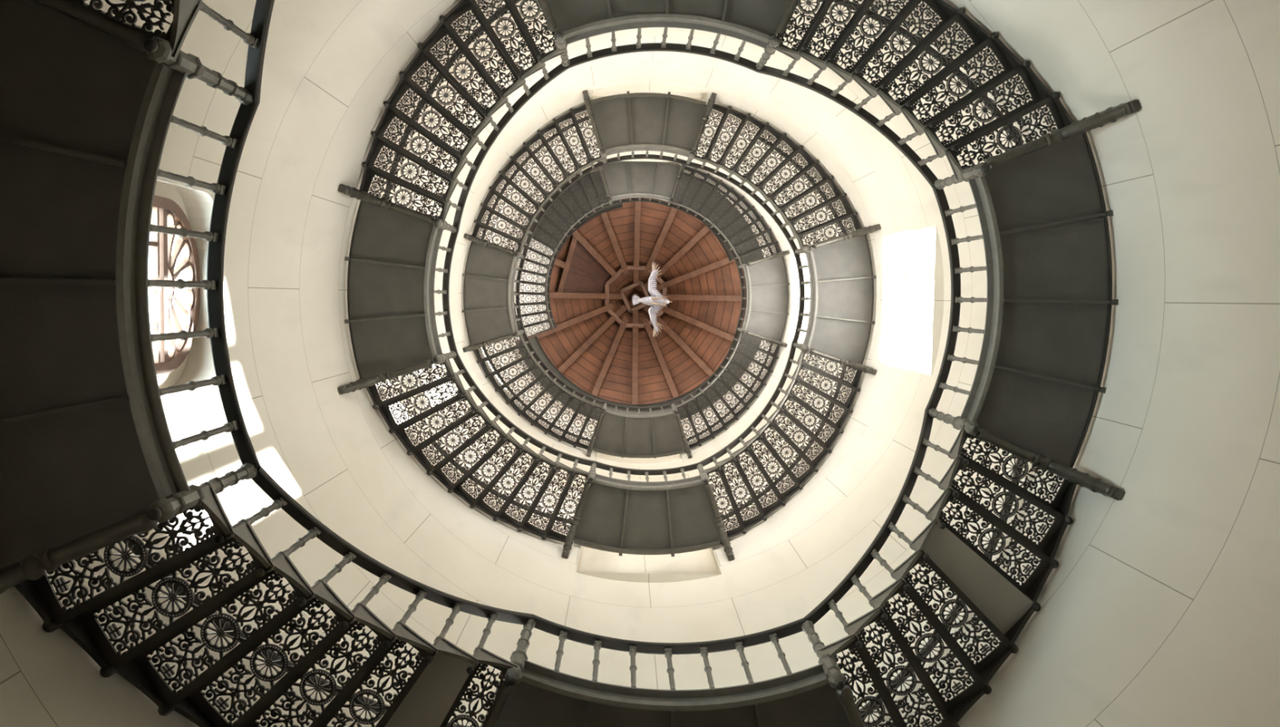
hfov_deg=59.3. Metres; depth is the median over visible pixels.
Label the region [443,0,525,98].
stair step
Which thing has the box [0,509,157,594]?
bracket
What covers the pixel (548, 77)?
stair railing
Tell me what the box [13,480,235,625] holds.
stair step
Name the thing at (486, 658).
stair step
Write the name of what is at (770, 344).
wall handrail
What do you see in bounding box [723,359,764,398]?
stair step
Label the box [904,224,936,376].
window
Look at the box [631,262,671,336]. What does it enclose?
dove
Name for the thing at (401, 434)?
stair step
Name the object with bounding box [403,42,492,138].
stair step
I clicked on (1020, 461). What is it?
wall handrail
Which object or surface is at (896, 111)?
socket
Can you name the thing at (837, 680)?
newel post
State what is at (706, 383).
stair railing
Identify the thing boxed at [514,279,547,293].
stair step
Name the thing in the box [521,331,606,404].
stair railing
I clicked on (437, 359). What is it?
newel post
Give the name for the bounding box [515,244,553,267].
stair step
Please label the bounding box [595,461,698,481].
stair railing
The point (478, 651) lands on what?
socket
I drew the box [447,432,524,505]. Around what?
stair step
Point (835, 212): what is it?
wall handrail
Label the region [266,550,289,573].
socket
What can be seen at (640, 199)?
stair railing
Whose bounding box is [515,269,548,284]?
stair step
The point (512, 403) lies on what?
stair step
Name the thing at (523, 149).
stair step
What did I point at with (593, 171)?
stair step
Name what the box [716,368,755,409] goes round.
stair step
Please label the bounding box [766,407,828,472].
stair step
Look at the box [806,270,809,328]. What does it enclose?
window
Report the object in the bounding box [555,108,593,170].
stair step
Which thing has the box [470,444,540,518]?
stair step
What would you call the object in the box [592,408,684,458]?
stair landing
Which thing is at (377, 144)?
stair step
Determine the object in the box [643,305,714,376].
rafter
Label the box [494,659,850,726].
stair landing
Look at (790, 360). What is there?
stair railing
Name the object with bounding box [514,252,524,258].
newel post
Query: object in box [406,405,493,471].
stair step
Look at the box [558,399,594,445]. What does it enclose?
stair step
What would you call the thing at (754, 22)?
stair landing
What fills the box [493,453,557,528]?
stair step
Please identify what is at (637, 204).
rafter
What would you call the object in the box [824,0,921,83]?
stair step
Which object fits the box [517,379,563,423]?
stair step
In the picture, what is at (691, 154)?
newel post
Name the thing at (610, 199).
newel post
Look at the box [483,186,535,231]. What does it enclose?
stair step
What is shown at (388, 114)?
stair step
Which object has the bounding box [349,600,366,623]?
socket
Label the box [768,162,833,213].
stair step
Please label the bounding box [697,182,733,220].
stair step
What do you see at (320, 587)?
socket
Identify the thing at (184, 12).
stair step
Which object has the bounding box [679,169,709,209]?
stair step
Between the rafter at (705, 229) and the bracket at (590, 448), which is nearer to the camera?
the bracket at (590, 448)
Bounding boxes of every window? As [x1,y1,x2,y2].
[147,181,199,388]
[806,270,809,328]
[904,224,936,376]
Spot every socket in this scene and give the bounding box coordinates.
[190,480,217,492]
[225,518,253,539]
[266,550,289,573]
[307,577,328,600]
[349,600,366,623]
[391,619,405,642]
[432,633,444,657]
[472,644,483,666]
[794,49,800,61]
[819,59,827,71]
[844,71,853,83]
[869,87,879,98]
[893,104,904,115]
[915,124,927,135]
[935,147,949,158]
[946,451,963,459]
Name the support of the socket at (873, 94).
attached to the stair step at (943, 10)
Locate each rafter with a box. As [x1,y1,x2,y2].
[515,303,614,342]
[549,292,622,299]
[554,258,565,268]
[557,304,627,373]
[572,231,619,279]
[591,318,628,395]
[600,212,629,275]
[631,311,638,404]
[633,201,640,283]
[642,318,678,398]
[643,208,677,275]
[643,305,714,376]
[644,226,709,288]
[649,294,741,301]
[657,257,738,290]
[657,305,733,341]
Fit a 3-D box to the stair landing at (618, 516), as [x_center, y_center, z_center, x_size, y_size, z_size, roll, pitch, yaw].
[0.099,2.037,15.084,2.050,0.140,1.104,1,-87,-1]
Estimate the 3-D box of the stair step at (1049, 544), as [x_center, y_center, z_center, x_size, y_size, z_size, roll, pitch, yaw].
[2.761,1.072,8.445,1.024,0.372,0.381,35,-88,-3]
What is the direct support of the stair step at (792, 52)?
on the stair step at (819, 62)
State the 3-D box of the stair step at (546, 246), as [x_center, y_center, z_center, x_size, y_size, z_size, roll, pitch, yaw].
[-2.713,-3.112,29.786,1.024,0.372,0.381,29,-87,-2]
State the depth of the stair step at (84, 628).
5.56 m
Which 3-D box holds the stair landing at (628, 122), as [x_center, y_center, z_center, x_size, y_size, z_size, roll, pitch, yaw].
[0.141,-4.099,19.262,2.050,0.140,1.104,1,-87,-1]
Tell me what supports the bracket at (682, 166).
attached to the wall at (799, 112)
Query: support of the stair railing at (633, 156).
on the stair landing at (628, 122)
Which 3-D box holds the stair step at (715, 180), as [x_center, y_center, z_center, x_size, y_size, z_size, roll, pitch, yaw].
[1.569,-4.181,27.718,0.381,0.372,1.024,35,-88,-3]
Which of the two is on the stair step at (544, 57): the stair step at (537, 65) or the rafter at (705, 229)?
the stair step at (537, 65)
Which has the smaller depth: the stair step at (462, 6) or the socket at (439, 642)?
the socket at (439, 642)
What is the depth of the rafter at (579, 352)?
35.62 m
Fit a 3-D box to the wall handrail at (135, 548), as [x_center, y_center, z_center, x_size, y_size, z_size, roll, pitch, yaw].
[-2.117,1.878,7.075,0.379,1.640,2.501,-44,-87,2]
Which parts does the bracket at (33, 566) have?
arm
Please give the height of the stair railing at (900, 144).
2.258 m
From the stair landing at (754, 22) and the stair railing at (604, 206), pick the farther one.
the stair railing at (604, 206)
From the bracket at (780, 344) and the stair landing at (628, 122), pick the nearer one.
the stair landing at (628, 122)
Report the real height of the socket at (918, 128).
0.325 m
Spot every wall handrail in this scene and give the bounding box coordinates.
[121,534,468,726]
[378,0,521,201]
[432,441,570,529]
[480,115,589,239]
[481,346,590,442]
[682,172,773,254]
[687,343,773,441]
[721,366,846,521]
[758,136,851,233]
[832,0,1024,144]
[858,458,1030,722]
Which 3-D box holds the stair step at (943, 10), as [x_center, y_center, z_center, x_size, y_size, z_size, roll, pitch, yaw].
[2.260,-2.767,9.657,1.024,0.372,0.381,-44,-87,2]
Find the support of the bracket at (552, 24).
attached to the wall at (799, 112)
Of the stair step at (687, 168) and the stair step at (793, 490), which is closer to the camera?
the stair step at (793, 490)
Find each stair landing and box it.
[0,0,190,568]
[344,200,444,379]
[462,241,519,345]
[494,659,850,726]
[546,0,789,48]
[573,473,720,556]
[591,91,706,157]
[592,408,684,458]
[602,160,680,202]
[742,256,789,341]
[802,234,876,364]
[959,132,1118,467]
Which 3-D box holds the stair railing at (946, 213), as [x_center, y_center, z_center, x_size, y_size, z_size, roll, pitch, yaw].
[2.632,-0.527,9.287,0.278,0.885,1.978,1,-87,-1]
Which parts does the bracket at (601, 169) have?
arm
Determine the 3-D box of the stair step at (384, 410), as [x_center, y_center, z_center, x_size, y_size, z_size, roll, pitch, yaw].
[-2.539,0.454,13.084,1.024,0.372,0.380,-22,-87,1]
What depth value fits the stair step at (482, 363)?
22.19 m
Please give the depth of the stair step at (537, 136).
20.13 m
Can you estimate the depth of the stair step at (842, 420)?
16.73 m
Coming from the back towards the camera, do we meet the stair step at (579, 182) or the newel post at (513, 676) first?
the stair step at (579, 182)
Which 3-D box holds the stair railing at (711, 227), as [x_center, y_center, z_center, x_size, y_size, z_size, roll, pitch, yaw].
[1.676,-3.315,28.011,0.368,2.670,2.388,-44,-87,2]
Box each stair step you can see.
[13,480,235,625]
[41,518,275,669]
[73,0,207,57]
[99,550,315,707]
[157,577,356,726]
[232,600,397,726]
[308,619,437,726]
[358,353,455,406]
[359,161,451,225]
[364,130,458,203]
[373,372,466,431]
[374,100,467,181]
[375,633,478,726]
[387,71,479,159]
[388,390,479,452]
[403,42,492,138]
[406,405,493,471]
[422,14,507,118]
[426,420,508,489]
[440,644,517,726]
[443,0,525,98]
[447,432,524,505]
[469,330,524,361]
[470,0,545,80]
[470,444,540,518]
[471,219,524,254]
[475,202,529,243]
[476,342,531,376]
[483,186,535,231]
[484,352,537,390]
[491,170,542,219]
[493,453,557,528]
[494,362,546,402]
[501,155,551,208]
[506,371,554,413]
[508,0,567,63]
[512,142,559,197]
[513,291,547,303]
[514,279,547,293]
[514,302,548,315]
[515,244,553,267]
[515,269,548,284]
[515,310,551,327]
[516,257,550,275]
[516,461,574,537]
[517,319,554,339]
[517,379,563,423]
[521,232,556,258]
[525,129,570,187]
[529,222,561,249]
[530,386,573,432]
[533,211,566,242]
[539,118,582,178]
[540,200,572,235]
[541,466,592,542]
[544,393,583,439]
[548,191,579,227]
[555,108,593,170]
[557,182,586,221]
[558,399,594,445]
[566,173,595,215]
[571,103,606,163]
[573,403,604,449]
[579,172,603,209]
[591,168,611,205]
[670,165,697,206]
[671,403,699,452]
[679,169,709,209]
[682,397,713,446]
[688,174,721,214]
[691,103,731,163]
[691,391,725,439]
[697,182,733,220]
[699,465,744,545]
[700,384,737,430]
[705,108,751,168]
[705,189,744,226]
[708,376,746,420]
[713,198,754,233]
[715,455,764,533]
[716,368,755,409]
[719,115,768,174]
[720,207,763,241]
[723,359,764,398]
[727,217,771,249]
[728,350,771,385]
[729,444,782,520]
[732,124,786,182]
[733,230,777,258]
[733,340,776,373]
[737,242,781,266]
[737,331,780,359]
[743,433,799,506]
[745,135,803,191]
[755,420,814,489]
[756,148,818,201]
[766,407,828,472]
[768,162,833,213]
[771,0,834,61]
[776,392,839,453]
[778,177,846,225]
[784,377,849,434]
[787,195,857,239]
[791,363,857,413]
[795,213,866,253]
[796,347,862,391]
[798,0,875,71]
[815,633,902,726]
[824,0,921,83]
[843,606,955,726]
[850,0,965,98]
[867,577,985,726]
[875,12,999,115]
[889,548,1012,694]
[899,36,1031,135]
[907,518,1035,653]
[922,65,1060,158]
[924,487,1053,611]
[936,456,1067,568]
[944,96,1086,182]
[946,424,1076,524]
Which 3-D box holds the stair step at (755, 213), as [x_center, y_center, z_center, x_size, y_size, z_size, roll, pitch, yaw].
[2.415,-3.350,26.953,1.024,0.372,0.381,-33,-87,1]
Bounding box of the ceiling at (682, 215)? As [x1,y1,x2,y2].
[516,198,745,404]
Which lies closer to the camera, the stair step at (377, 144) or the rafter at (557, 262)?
the stair step at (377, 144)
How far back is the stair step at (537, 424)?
23.29 m
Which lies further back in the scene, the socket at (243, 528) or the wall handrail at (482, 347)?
the wall handrail at (482, 347)
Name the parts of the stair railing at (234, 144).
handrail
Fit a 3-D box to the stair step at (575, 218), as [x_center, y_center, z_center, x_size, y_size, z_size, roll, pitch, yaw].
[-2.004,-3.980,29.103,0.381,0.372,1.024,-38,-87,2]
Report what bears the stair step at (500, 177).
on the stair step at (511, 162)
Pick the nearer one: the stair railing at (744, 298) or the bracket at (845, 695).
the bracket at (845, 695)
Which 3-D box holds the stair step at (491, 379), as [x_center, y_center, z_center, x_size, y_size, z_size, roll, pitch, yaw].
[-2.526,0.166,22.350,1.024,0.372,0.380,-27,-87,1]
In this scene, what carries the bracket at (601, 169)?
attached to the wall at (799, 112)
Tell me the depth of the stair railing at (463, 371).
14.62 m
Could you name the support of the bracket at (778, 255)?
attached to the wall at (1160, 607)
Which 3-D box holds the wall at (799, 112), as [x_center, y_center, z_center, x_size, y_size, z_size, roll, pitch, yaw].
[0.213,-4.123,14.111,4.950,31.350,1.584,1,-87,-1]
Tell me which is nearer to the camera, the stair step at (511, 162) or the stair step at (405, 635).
the stair step at (405, 635)
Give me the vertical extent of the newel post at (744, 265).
1.286 m
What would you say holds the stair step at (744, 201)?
on the stair step at (755, 213)
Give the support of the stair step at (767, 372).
on the stair step at (760, 387)
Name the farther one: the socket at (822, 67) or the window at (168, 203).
the socket at (822, 67)
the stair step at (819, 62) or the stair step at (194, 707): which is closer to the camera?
the stair step at (194, 707)
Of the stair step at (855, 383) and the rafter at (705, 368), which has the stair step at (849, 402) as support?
the stair step at (855, 383)
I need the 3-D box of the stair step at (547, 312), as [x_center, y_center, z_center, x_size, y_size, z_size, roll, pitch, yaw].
[-2.977,-1.216,31.016,1.024,0.372,0.381,-9,-87,0]
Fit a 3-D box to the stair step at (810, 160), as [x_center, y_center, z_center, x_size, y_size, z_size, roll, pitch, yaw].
[2.350,-3.055,18.099,1.024,0.372,0.381,-38,-87,2]
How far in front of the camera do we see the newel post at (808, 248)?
17.08 m
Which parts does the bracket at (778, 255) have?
arm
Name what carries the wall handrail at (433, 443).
attached to the wall at (784, 565)
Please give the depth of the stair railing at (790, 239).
19.02 m
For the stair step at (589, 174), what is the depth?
28.66 m
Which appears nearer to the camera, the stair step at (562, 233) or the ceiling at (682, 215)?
the stair step at (562, 233)
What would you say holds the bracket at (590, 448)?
attached to the wall at (784, 565)
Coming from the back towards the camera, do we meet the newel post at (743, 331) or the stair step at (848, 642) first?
the newel post at (743, 331)
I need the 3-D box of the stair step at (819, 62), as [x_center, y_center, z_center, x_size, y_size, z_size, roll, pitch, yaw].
[1.799,-3.142,10.041,0.381,0.372,1.024,35,-88,-3]
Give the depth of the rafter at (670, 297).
35.44 m
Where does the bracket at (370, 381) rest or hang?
attached to the wall at (331, 68)
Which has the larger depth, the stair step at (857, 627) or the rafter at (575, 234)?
the rafter at (575, 234)
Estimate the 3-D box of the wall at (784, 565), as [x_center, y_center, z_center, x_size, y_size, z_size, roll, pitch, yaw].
[0.102,2.398,14.493,4.950,31.350,1.584,1,-87,-1]
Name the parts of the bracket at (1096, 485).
arm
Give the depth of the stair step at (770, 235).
26.63 m
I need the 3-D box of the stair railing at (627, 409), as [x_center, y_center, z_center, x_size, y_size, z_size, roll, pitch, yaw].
[-0.017,0.986,24.606,1.515,0.885,0.196,1,-87,-1]
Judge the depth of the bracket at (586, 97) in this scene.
19.07 m
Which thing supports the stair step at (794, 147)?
on the stair step at (810, 160)
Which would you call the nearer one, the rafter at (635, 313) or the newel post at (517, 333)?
the newel post at (517, 333)
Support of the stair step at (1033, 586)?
on the stair step at (1009, 610)
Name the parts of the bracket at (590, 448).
arm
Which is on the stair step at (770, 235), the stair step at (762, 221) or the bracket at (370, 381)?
the stair step at (762, 221)
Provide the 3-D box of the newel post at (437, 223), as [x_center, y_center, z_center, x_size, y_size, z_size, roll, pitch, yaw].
[-2.226,-1.575,12.895,0.107,1.286,0.107,18,-87,-2]
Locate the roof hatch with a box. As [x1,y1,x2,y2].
[555,240,611,293]
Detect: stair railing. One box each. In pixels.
[147,102,260,468]
[199,0,274,102]
[246,466,533,648]
[434,231,458,354]
[450,63,568,231]
[453,353,595,467]
[513,257,525,331]
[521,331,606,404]
[522,160,605,257]
[533,614,805,689]
[546,203,611,328]
[567,27,757,72]
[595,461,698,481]
[605,151,687,165]
[605,401,671,413]
[611,197,667,206]
[667,204,740,267]
[671,328,738,405]
[687,162,797,253]
[698,343,796,466]
[736,267,746,328]
[756,59,937,187]
[791,253,810,343]
[804,409,947,626]
[924,186,986,409]
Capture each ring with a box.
[604,266,666,328]
[619,280,648,312]
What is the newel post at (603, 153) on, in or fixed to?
on the stair landing at (628, 122)
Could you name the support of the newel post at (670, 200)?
on the stair landing at (624, 179)
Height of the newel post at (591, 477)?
1.286 m
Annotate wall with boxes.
[0,0,543,726]
[255,391,1102,726]
[381,0,970,204]
[732,0,1279,726]
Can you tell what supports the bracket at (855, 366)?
attached to the wall at (1160, 607)
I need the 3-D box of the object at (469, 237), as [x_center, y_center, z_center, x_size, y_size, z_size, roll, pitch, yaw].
[-2.834,-2.243,21.117,0.884,0.818,0.117,19,-87,-2]
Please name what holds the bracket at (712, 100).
attached to the wall at (799, 112)
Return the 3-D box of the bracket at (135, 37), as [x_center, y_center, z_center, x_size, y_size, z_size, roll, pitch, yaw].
[-2.509,-1.540,4.454,0.884,0.818,0.117,24,-87,-2]
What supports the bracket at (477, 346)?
attached to the wall at (331, 68)
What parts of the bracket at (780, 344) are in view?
arm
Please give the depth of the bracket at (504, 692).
6.87 m
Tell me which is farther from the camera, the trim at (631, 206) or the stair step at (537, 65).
the trim at (631, 206)
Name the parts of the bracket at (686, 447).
arm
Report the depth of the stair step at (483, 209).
21.21 m
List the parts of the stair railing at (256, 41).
handrail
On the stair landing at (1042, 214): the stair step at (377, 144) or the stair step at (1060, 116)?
the stair step at (1060, 116)
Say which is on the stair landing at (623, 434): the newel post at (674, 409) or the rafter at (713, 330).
the newel post at (674, 409)
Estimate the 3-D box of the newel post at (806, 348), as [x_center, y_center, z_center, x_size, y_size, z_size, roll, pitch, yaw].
[2.516,-0.260,17.572,0.107,1.286,0.107,18,-87,-2]
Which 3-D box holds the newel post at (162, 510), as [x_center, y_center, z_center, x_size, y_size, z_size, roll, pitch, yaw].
[-2.072,0.604,5.393,0.107,1.286,0.107,-22,-87,1]
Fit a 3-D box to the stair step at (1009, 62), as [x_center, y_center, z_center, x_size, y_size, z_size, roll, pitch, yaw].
[2.645,-2.311,9.276,1.024,0.372,0.381,-33,-87,1]
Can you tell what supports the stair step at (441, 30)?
on the stair step at (462, 6)
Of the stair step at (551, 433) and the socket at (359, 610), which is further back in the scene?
the stair step at (551, 433)
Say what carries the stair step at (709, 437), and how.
on the stair step at (693, 445)
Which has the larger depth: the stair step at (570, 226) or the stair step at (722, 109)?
the stair step at (570, 226)
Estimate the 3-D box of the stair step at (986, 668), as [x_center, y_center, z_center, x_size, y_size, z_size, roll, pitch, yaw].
[2.209,1.764,7.860,0.381,0.372,1.024,-38,-87,2]
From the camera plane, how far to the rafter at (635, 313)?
35.69 m
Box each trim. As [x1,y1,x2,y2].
[514,169,764,421]
[538,206,741,403]
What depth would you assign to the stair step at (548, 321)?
31.25 m
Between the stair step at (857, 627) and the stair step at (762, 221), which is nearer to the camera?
the stair step at (857, 627)
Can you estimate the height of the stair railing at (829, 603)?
2.258 m
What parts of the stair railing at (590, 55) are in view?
handrail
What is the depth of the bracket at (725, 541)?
14.91 m
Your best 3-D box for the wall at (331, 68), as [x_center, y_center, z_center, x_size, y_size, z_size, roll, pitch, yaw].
[-3.109,-0.916,14.257,1.584,31.350,4.950,1,-87,-1]
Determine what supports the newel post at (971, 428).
on the stair landing at (1042, 214)
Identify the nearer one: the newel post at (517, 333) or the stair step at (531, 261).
the newel post at (517, 333)
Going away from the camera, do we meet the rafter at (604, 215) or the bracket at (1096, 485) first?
the bracket at (1096, 485)
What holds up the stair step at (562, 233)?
on the stair step at (570, 226)
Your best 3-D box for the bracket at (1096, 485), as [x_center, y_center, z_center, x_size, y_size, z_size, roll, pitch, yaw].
[3.029,0.742,8.373,0.884,0.818,0.117,24,-87,-2]
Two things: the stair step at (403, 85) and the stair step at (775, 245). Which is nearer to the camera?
the stair step at (403, 85)
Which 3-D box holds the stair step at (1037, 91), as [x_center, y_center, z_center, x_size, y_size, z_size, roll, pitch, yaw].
[2.804,-2.057,9.087,1.024,0.372,0.380,-27,-87,1]
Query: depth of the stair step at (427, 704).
6.65 m
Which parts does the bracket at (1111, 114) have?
arm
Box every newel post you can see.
[142,36,253,105]
[146,462,257,523]
[432,351,456,364]
[433,218,456,233]
[504,618,535,686]
[513,329,524,336]
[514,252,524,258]
[553,31,570,66]
[587,462,596,482]
[600,149,607,163]
[601,403,607,412]
[608,197,613,204]
[666,198,672,205]
[671,404,677,413]
[686,151,695,164]
[696,463,709,484]
[737,328,746,333]
[738,263,747,268]
[755,35,780,69]
[793,342,809,351]
[795,244,812,254]
[801,620,845,690]
[928,408,978,435]
[933,162,988,190]
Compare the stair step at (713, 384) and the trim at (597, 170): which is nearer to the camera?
the stair step at (713, 384)
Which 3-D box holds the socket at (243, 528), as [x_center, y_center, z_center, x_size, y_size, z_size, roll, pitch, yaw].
[-1.962,0.803,5.503,0.055,0.325,0.055,-27,-87,1]
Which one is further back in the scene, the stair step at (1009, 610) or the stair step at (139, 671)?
the stair step at (1009, 610)
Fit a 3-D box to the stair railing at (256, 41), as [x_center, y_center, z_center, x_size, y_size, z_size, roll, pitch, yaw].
[-1.497,-1.976,4.841,0.224,2.052,1.716,43,-88,-3]
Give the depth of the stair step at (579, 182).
28.83 m
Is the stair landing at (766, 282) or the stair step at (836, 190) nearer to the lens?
the stair step at (836, 190)
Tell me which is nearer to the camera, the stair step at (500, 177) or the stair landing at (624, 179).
the stair step at (500, 177)
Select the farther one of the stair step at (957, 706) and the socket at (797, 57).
the socket at (797, 57)
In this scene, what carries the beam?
attached to the rafter at (575, 234)
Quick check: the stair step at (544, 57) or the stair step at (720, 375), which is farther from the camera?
the stair step at (720, 375)
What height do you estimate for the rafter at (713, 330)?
3.997 m
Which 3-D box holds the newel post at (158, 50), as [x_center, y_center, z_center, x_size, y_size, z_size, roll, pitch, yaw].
[-2.039,-1.355,5.278,0.107,1.286,0.107,24,-87,-2]
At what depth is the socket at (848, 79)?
9.85 m
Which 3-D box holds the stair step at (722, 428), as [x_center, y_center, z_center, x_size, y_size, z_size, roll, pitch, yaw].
[1.522,1.109,24.727,0.381,0.372,1.024,-27,-87,1]
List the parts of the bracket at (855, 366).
arm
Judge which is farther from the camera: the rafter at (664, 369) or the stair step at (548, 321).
the rafter at (664, 369)
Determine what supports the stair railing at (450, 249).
on the stair landing at (392, 260)
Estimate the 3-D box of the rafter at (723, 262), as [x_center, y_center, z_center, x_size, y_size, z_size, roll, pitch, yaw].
[2.275,-3.024,35.031,3.558,3.997,0.180,-22,-87,1]
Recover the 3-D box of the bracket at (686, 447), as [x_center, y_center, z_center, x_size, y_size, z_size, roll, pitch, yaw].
[0.917,1.526,23.657,0.117,0.818,0.884,-17,-87,0]
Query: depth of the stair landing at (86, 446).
5.02 m
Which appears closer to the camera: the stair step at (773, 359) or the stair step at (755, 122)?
the stair step at (755, 122)
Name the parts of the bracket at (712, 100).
arm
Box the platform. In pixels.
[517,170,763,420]
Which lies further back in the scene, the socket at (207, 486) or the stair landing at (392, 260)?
the stair landing at (392, 260)
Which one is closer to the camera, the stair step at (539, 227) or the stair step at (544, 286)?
the stair step at (539, 227)
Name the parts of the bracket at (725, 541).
arm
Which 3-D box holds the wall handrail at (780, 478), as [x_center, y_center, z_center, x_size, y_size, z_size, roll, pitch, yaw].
[2.387,1.293,17.207,3.102,2.052,0.511,-44,-87,2]
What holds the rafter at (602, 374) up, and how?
attached to the ceiling at (682, 215)
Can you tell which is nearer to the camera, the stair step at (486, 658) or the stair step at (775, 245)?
the stair step at (486, 658)
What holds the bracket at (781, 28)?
attached to the wall at (799, 112)
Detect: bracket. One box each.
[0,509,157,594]
[31,0,149,51]
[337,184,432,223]
[337,359,431,395]
[462,333,513,352]
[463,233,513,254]
[480,683,513,726]
[537,0,559,31]
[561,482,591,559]
[582,89,603,149]
[586,413,604,457]
[596,160,610,196]
[671,164,685,197]
[675,413,692,458]
[692,92,716,151]
[704,484,734,561]
[746,330,787,347]
[747,250,789,266]
[774,0,798,35]
[809,348,876,375]
[813,223,880,248]
[835,684,865,726]
[977,428,1124,500]
[985,99,1141,169]
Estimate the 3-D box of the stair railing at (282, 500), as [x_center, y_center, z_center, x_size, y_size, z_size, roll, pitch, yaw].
[-1.479,1.261,6.785,0.267,2.258,1.945,-44,-87,2]
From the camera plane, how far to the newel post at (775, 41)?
10.55 m
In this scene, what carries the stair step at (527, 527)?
on the stair step at (504, 517)
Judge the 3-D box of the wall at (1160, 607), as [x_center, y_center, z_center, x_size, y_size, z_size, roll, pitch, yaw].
[3.430,-0.809,14.348,1.597,31.350,4.950,1,-87,-1]
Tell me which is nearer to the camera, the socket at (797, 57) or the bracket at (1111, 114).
the bracket at (1111, 114)
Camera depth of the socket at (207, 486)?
5.33 m
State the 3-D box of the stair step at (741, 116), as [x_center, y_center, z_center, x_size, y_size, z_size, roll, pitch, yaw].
[1.433,-3.803,18.868,0.380,0.372,1.024,29,-87,-2]
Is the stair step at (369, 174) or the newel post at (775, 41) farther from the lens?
the stair step at (369, 174)
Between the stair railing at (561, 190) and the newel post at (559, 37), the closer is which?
the newel post at (559, 37)
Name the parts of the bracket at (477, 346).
arm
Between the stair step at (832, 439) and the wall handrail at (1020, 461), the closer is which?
the wall handrail at (1020, 461)
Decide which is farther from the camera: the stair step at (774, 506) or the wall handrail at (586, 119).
the wall handrail at (586, 119)
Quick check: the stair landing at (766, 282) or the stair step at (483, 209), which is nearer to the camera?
the stair step at (483, 209)
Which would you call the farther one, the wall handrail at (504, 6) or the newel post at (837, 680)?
the wall handrail at (504, 6)
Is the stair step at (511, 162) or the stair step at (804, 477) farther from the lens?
the stair step at (511, 162)
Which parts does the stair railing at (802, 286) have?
handrail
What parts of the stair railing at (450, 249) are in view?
handrail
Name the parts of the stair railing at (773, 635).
handrail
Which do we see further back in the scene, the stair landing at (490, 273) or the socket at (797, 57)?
the stair landing at (490, 273)
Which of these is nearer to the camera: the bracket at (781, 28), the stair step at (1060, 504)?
the stair step at (1060, 504)
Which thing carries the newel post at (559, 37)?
on the stair landing at (754, 22)
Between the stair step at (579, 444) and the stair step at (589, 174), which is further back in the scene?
the stair step at (589, 174)
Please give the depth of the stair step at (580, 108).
19.50 m
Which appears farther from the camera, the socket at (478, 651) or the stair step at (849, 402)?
the stair step at (849, 402)
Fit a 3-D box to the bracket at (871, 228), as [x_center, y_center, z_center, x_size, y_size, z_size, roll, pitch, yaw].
[3.059,-1.883,16.677,0.884,0.818,0.117,-17,-87,0]
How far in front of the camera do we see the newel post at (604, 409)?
23.86 m
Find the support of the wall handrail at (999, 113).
attached to the wall at (799, 112)
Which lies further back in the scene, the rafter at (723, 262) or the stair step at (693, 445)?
the rafter at (723, 262)
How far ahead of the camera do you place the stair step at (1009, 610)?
8.12 m
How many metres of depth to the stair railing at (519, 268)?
22.54 m
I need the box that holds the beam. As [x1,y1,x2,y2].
[557,235,577,293]
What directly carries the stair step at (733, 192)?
on the stair step at (744, 201)
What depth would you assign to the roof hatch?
35.86 m
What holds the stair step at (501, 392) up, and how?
on the stair step at (491, 379)
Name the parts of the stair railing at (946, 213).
handrail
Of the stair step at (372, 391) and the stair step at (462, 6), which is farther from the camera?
the stair step at (372, 391)
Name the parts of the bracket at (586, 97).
arm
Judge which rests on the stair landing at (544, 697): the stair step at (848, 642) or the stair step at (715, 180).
the stair step at (848, 642)
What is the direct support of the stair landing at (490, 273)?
attached to the wall at (331, 68)
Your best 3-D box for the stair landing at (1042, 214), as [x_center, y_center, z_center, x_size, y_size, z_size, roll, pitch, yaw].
[3.137,-0.489,8.799,1.200,0.115,2.689,1,-87,-1]
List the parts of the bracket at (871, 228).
arm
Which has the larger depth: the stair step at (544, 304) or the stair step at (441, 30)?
the stair step at (544, 304)
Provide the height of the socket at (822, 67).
0.325 m
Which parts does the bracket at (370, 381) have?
arm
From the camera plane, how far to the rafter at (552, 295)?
35.87 m
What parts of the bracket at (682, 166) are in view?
arm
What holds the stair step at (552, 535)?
on the stair step at (527, 527)

